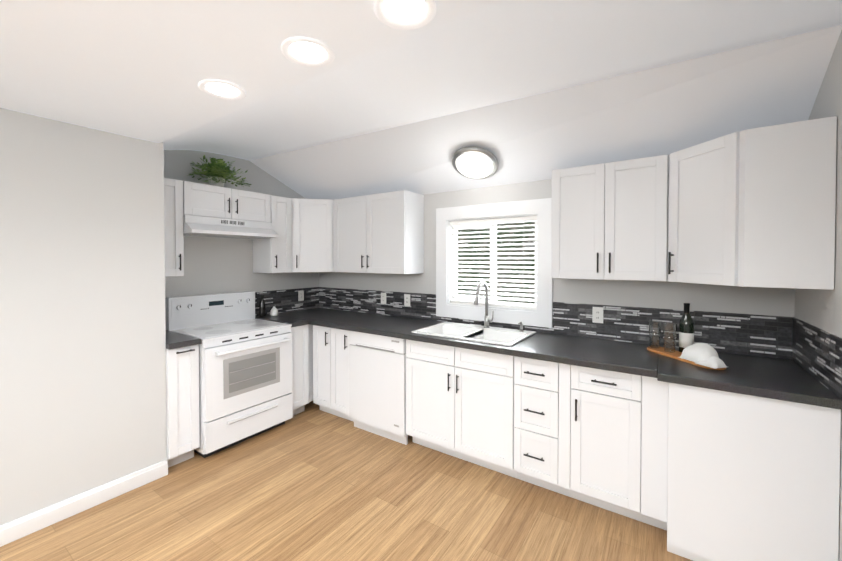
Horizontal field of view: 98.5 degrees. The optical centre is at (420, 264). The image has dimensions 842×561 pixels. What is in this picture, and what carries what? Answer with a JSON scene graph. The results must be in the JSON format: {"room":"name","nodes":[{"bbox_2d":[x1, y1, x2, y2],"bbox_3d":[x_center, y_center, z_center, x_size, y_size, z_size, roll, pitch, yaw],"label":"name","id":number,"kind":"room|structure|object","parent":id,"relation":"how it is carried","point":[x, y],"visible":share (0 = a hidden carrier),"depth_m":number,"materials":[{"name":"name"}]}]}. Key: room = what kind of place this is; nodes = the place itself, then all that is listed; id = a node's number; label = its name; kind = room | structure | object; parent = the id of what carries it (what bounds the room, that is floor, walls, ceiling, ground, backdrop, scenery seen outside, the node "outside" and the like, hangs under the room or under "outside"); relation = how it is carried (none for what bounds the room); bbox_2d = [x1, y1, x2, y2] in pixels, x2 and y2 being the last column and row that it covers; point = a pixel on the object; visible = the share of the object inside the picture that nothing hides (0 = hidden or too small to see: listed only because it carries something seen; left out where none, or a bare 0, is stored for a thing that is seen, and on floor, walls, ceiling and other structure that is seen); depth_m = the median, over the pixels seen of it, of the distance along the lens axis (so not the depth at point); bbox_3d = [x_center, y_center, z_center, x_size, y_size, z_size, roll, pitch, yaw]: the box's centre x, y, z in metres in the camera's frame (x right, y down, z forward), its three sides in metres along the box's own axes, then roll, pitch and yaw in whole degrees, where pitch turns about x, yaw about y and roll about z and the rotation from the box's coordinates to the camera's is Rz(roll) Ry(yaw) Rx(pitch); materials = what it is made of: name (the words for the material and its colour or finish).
{"room":"kitchen","nodes":[
{"label":"kitchen","id":0,"kind":"room"},
{"bbox_2d":[0,108,166,525],"bbox_3d":[-3.303,0.139,0.933,0.730,2.700,4.340,1,1,34],"label":"wall","id":1,"kind":"structure","parent":0,"point":[82,336],"depth_m":2.15,"materials":[{"name":"grey paint"}]},
{"bbox_2d":[0,459,167,546],"bbox_3d":[-2.993,1.439,0.741,0.020,0.105,4.340,1,1,34],"label":"baseboard","id":2,"kind":"structure","parent":1,"relation":"attached to","point":[21,527],"depth_m":2.15,"materials":[{"name":"white wood"}]},
{"bbox_2d":[164,150,318,314],"bbox_3d":[-1.812,0.098,3.668,0.120,2.700,1.860,1,1,34],"label":"wall","id":3,"kind":"structure","parent":0,"point":[214,265],"depth_m":3.47,"materials":[{"name":"grey paint"}]},
{"bbox_2d":[164,178,183,276],"bbox_3d":[-2.069,-0.290,2.861,0.352,0.760,0.240,1,1,34],"label":"upper cabinet","id":4,"kind":"object","parent":3,"relation":"attached to","point":[173,226],"visible":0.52,"depth_m":2.83,"materials":[{"name":"white wood"}]},
{"bbox_2d":[183,181,270,222],"bbox_3d":[-1.786,-0.541,3.275,0.352,0.270,0.766,1,1,34],"label":"upper cabinet","id":5,"kind":"object","parent":3,"relation":"attached to","point":[204,200],"visible":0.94,"depth_m":3.15,"materials":[{"name":"white wood"}]},
{"bbox_2d":[187,155,251,186],"bbox_3d":[-1.766,-0.821,3.215,0.427,0.290,0.508,1,1,34],"label":"plant","id":6,"kind":"object","parent":5,"relation":"on","point":[217,172],"visible":0.98,"depth_m":3.17,"materials":[{"name":"green plant"}]},
{"bbox_2d":[183,215,277,238],"bbox_3d":[-1.748,-0.330,3.250,0.442,0.148,0.758,1,1,34],"label":"range hood","id":7,"kind":"object","parent":3,"relation":"attached to","point":[193,225],"visible":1,"depth_m":3.12,"materials":[{"name":"white metal"}]},
{"bbox_2d":[253,195,291,272],"bbox_3d":[-1.504,-0.302,3.693,0.352,0.760,0.234,1,1,34],"label":"upper cabinet","id":8,"kind":"object","parent":3,"relation":"attached to","point":[272,255],"visible":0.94,"depth_m":3.62,"materials":[{"name":"white wood"}]},
{"bbox_2d":[255,287,318,315],"bbox_3d":[-1.488,0.397,4.034,0.008,0.249,0.870,1,1,34],"label":"tile backsplash","id":9,"kind":"structure","parent":3,"relation":"attached to","point":[286,300],"depth_m":4.03,"materials":[{"name":"tile"}]},
{"bbox_2d":[298,291,303,300],"bbox_3d":[-1.381,0.355,4.177,0.008,0.116,0.072,1,1,34],"label":"electrical outlet","id":10,"kind":"object","parent":9,"relation":"attached to","point":[300,295],"visible":1,"depth_m":4.17,"materials":[{"name":"white plastic"}]},
{"bbox_2d":[291,198,333,271],"bbox_3d":[-1.159,-0.306,3.972,0.608,0.760,0.608,1,1,34],"label":"upper cabinet","id":11,"kind":"object","parent":3,"relation":"attached to","point":[312,235],"visible":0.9,"depth_m":3.75,"materials":[{"name":"white wood"}]},
{"bbox_2d":[0,401,692,560],"bbox_3d":[-1.283,1.518,0.705,4.350,0.050,6.440,1,1,34],"label":"floor","id":12,"kind":"structure","parent":0,"point":[312,482],"depth_m":2.13,"materials":[{"name":"brown wood"}]},
{"bbox_2d":[166,344,199,467],"bbox_3d":[-1.950,1.022,2.780,0.662,0.879,0.207,1,1,34],"label":"base cabinet","id":13,"kind":"object","parent":12,"relation":"on","point":[182,401],"visible":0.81,"depth_m":2.61,"materials":[{"name":"white wood"}]},
{"bbox_2d":[166,330,200,349],"bbox_3d":[-1.952,0.562,2.773,0.659,0.040,0.209,1,1,34],"label":"countertop","id":14,"kind":"structure","parent":13,"relation":"on","point":[174,340],"depth_m":2.64,"materials":[{"name":"grey stone"}]},
{"bbox_2d":[165,291,292,457],"bbox_3d":[-1.630,0.863,3.150,0.727,1.185,0.758,1,1,34],"label":"range","id":15,"kind":"object","parent":12,"relation":"on","point":[245,374],"visible":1,"depth_m":3.00,"materials":[{"name":"white metal"}]},
{"bbox_2d":[291,324,312,415],"bbox_3d":[-1.227,1.006,3.873,0.628,0.879,0.875,1,1,34],"label":"base cabinet","id":16,"kind":"object","parent":12,"relation":"on","point":[302,366],"visible":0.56,"depth_m":3.47,"materials":[{"name":"white wood"}]},
{"bbox_2d":[255,313,309,326],"bbox_3d":[-1.407,0.550,3.575,0.660,0.040,0.192,1,1,34],"label":"countertop","id":17,"kind":"structure","parent":16,"relation":"on","point":[296,321],"depth_m":3.52,"materials":[{"name":"black stone"}]},
{"bbox_2d":[259,295,264,316],"bbox_3d":[-1.619,0.416,3.698,0.057,0.222,0.058,1,1,34],"label":"oil bottle","id":18,"kind":"object","parent":17,"relation":"on","point":[262,308],"visible":1,"depth_m":3.68,"materials":[{"name":"black"}]},
{"bbox_2d":[270,306,277,315],"bbox_3d":[-1.523,0.477,3.761,0.071,0.097,0.072,1,1,34],"label":"shaker","id":19,"kind":"object","parent":17,"relation":"on","point":[274,311],"visible":1,"depth_m":3.74,"materials":[{"name":"white ceramic"}]},
{"bbox_2d":[349,331,407,444],"bbox_3d":[-0.218,1.017,3.307,0.608,0.874,0.626,1,1,34],"label":"dishwasher","id":20,"kind":"object","parent":12,"relation":"on","point":[377,384],"visible":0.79,"depth_m":3.04,"materials":[{"name":"white metal"}]},
{"bbox_2d":[313,325,840,560],"bbox_3d":[0.522,1.022,2.792,3.472,0.879,0.703,1,1,34],"label":"base cabinet","id":21,"kind":"object","parent":12,"relation":"on","point":[700,474],"depth_m":1.99,"materials":[{"name":"white wood"}]},
{"bbox_2d":[282,308,830,391],"bbox_3d":[0.266,0.559,2.969,4.107,0.040,0.687,1,1,34],"label":"countertop","id":22,"kind":"structure","parent":21,"relation":"on","point":[780,379],"depth_m":2.30,"materials":[{"name":"grey stone"}]},
{"bbox_2d":[411,322,535,345],"bbox_3d":[0.419,0.632,2.885,0.826,0.207,0.546,1,1,34],"label":"sink","id":23,"kind":"object","parent":22,"relation":"in","point":[494,335],"visible":0.48,"depth_m":2.96,"materials":[{"name":"white ceramic"}]},
{"bbox_2d":[518,322,523,331],"bbox_3d":[0.786,0.488,2.862,0.039,0.080,0.081,1,1,34],"label":"soap pump","id":24,"kind":"object","parent":23,"relation":"on","point":[521,327],"visible":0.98,"depth_m":2.87,"materials":[{"name":"silver metal"}]},
{"bbox_2d":[474,281,493,327],"bbox_3d":[0.515,0.328,2.942,0.103,0.398,0.252,1,1,34],"label":"faucet","id":25,"kind":"object","parent":22,"relation":"on","point":[487,320],"visible":1,"depth_m":3.02,"materials":[{"name":"silver metal"}]},
{"bbox_2d":[647,346,725,369],"bbox_3d":[1.544,0.542,2.136,0.125,0.016,0.470,0,1,-11],"label":"cutting board","id":26,"kind":"object","parent":22,"relation":"on","point":[674,355],"visible":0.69,"depth_m":2.17,"materials":[{"name":"brown wood"}]},
{"bbox_2d":[648,320,661,347],"bbox_3d":[1.506,0.445,2.334,0.072,0.170,0.072,1,1,34],"label":"glass","id":27,"kind":"object","parent":26,"relation":"on","point":[656,331],"visible":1,"depth_m":2.32,"materials":[{"name":"clear glass"}]},
{"bbox_2d":[663,323,676,352],"bbox_3d":[1.527,0.447,2.225,0.072,0.170,0.072,1,1,34],"label":"glass","id":28,"kind":"object","parent":26,"relation":"on","point":[673,326],"visible":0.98,"depth_m":2.22,"materials":[{"name":"clear glass"}]},
{"bbox_2d":[679,303,693,351],"bbox_3d":[1.631,0.392,2.227,0.075,0.314,0.075,1,1,34],"label":"wine bottle","id":29,"kind":"object","parent":26,"relation":"on","point":[686,330],"visible":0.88,"depth_m":2.20,"materials":[{"name":"black glass"}]},
{"bbox_2d":[678,343,727,368],"bbox_3d":[1.554,0.487,2.005,0.220,0.097,0.255,1,1,34],"label":"towel","id":30,"kind":"object","parent":26,"relation":"on","point":[704,354],"visible":1,"depth_m":1.97,"materials":[{"name":"white fabric"}]},
{"bbox_2d":[650,368,841,409],"bbox_3d":[1.490,0.578,1.697,0.651,0.040,0.041,1,1,34],"label":"countertop","id":31,"kind":"structure","parent":21,"relation":"on","point":[747,387],"depth_m":1.68,"materials":[{"name":"grey stone"}]},
{"bbox_2d":[0,0,841,199],"bbox_3d":[-1.283,-0.915,0.669,4.350,0.684,6.440,1,1,34],"label":"ceiling","id":32,"kind":"structure","parent":0,"point":[523,91],"depth_m":1.80,"materials":[{"name":"white paint"}]},
{"bbox_2d":[198,79,245,99],"bbox_3d":[-0.923,-0.814,1.689,0.196,0.008,0.196,1,1,34],"label":"recessed light","id":33,"kind":"object","parent":32,"relation":"in","point":[221,89],"visible":0.98,"depth_m":1.68,"materials":[{"name":"white plastic"}]},
{"bbox_2d":[281,36,334,66],"bbox_3d":[-0.431,-0.809,1.385,0.196,0.008,0.196,1,1,34],"label":"recessed light","id":34,"kind":"object","parent":32,"relation":"in","point":[303,51],"visible":1,"depth_m":1.38,"materials":[{"name":"white plastic"}]},
{"bbox_2d":[374,0,435,29],"bbox_3d":[-0.050,-0.805,1.144,0.196,0.008,0.196,1,1,34],"label":"recessed light","id":35,"kind":"object","parent":32,"relation":"in","point":[406,14],"visible":1,"depth_m":1.16,"materials":[{"name":"white plastic"}]},
{"bbox_2d":[452,146,498,178],"bbox_3d":[0.428,-0.804,2.886,0.376,0.189,0.344,1,1,34],"label":"flush ceiling light","id":36,"kind":"object","parent":32,"relation":"attached to","point":[472,162],"visible":1,"depth_m":2.81,"materials":[{"name":"white glass"}]},
{"bbox_2d":[319,179,794,316],"bbox_3d":[0.493,0.354,3.301,4.350,2.200,0.120,1,1,34],"label":"wall","id":37,"kind":"structure","parent":0,"point":[718,298],"depth_m":2.73,"materials":[{"name":"grey paint"}]},
{"bbox_2d":[334,190,423,273],"bbox_3d":[-0.452,-0.302,3.647,0.924,0.760,0.352,1,1,34],"label":"upper cabinet","id":38,"kind":"object","parent":37,"relation":"attached to","point":[383,233],"visible":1,"depth_m":3.47,"materials":[{"name":"white wood"}]},
{"bbox_2d":[436,198,552,327],"bbox_3d":[0.624,-0.020,3.195,1.070,1.020,0.140,1,1,34],"label":"window unit","id":39,"kind":"structure","parent":37,"relation":"in","point":[450,221],"depth_m":3.14,"materials":[{"name":"white wood"}]},
{"bbox_2d":[319,287,786,359],"bbox_3d":[0.457,0.409,3.249,4.109,0.249,0.008,1,1,34],"label":"tile backsplash","id":40,"kind":"structure","parent":37,"relation":"attached to","point":[734,333],"depth_m":2.57,"materials":[{"name":"tile"}]},
{"bbox_2d":[381,293,385,303],"bbox_3d":[-0.395,0.351,3.817,0.072,0.116,0.008,1,1,34],"label":"electrical outlet","id":41,"kind":"object","parent":40,"relation":"attached to","point":[383,298],"visible":1,"depth_m":3.81,"materials":[{"name":"white plastic"}]},
{"bbox_2d":[404,294,409,305],"bbox_3d":[-0.139,0.353,3.643,0.072,0.116,0.008,1,1,34],"label":"electrical outlet","id":42,"kind":"object","parent":40,"relation":"attached to","point":[406,299],"visible":1,"depth_m":3.64,"materials":[{"name":"white plastic"}]},
{"bbox_2d":[592,307,602,322],"bbox_3d":[1.300,0.368,2.665,0.072,0.116,0.008,1,1,34],"label":"electrical outlet","id":43,"kind":"object","parent":40,"relation":"attached to","point":[597,314],"visible":1,"depth_m":2.66,"materials":[{"name":"white plastic"}]},
{"bbox_2d":[551,155,667,280],"bbox_3d":[1.273,-0.284,2.474,0.678,0.760,0.352,1,1,34],"label":"upper cabinet","id":44,"kind":"object","parent":37,"relation":"attached to","point":[609,221],"visible":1,"depth_m":2.33,"materials":[{"name":"white wood"}]},
{"bbox_2d":[795,30,841,560],"bbox_3d":[0.466,0.160,-0.504,0.120,2.700,6.200,1,1,34],"label":"wall","id":45,"kind":"structure","parent":0,"point":[820,308],"depth_m":1.61,"materials":[{"name":"grey paint"}]},
{"bbox_2d":[667,116,836,289],"bbox_3d":[1.735,-0.277,2.007,0.607,0.760,0.605,1,1,34],"label":"upper cabinet","id":46,"kind":"object","parent":45,"relation":"attached to","point":[754,207],"visible":1,"depth_m":1.73,"materials":[{"name":"white wood"}]},
{"bbox_2d":[787,317,841,399],"bbox_3d":[1.946,0.431,1.793,0.008,0.249,0.717,1,1,34],"label":"tile backsplash","id":47,"kind":"structure","parent":45,"relation":"attached to","point":[814,352],"depth_m":1.75,"materials":[{"name":"tile"}]},
{"label":"outside","id":48,"kind":"structure","parent":0,"visible":0},
{"bbox_2d":[457,221,534,303],"bbox_3d":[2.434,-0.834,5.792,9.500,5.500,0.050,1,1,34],"label":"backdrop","id":49,"kind":"structure","parent":48,"point":[501,251],"depth_m":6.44,"materials":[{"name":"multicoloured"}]}
]}

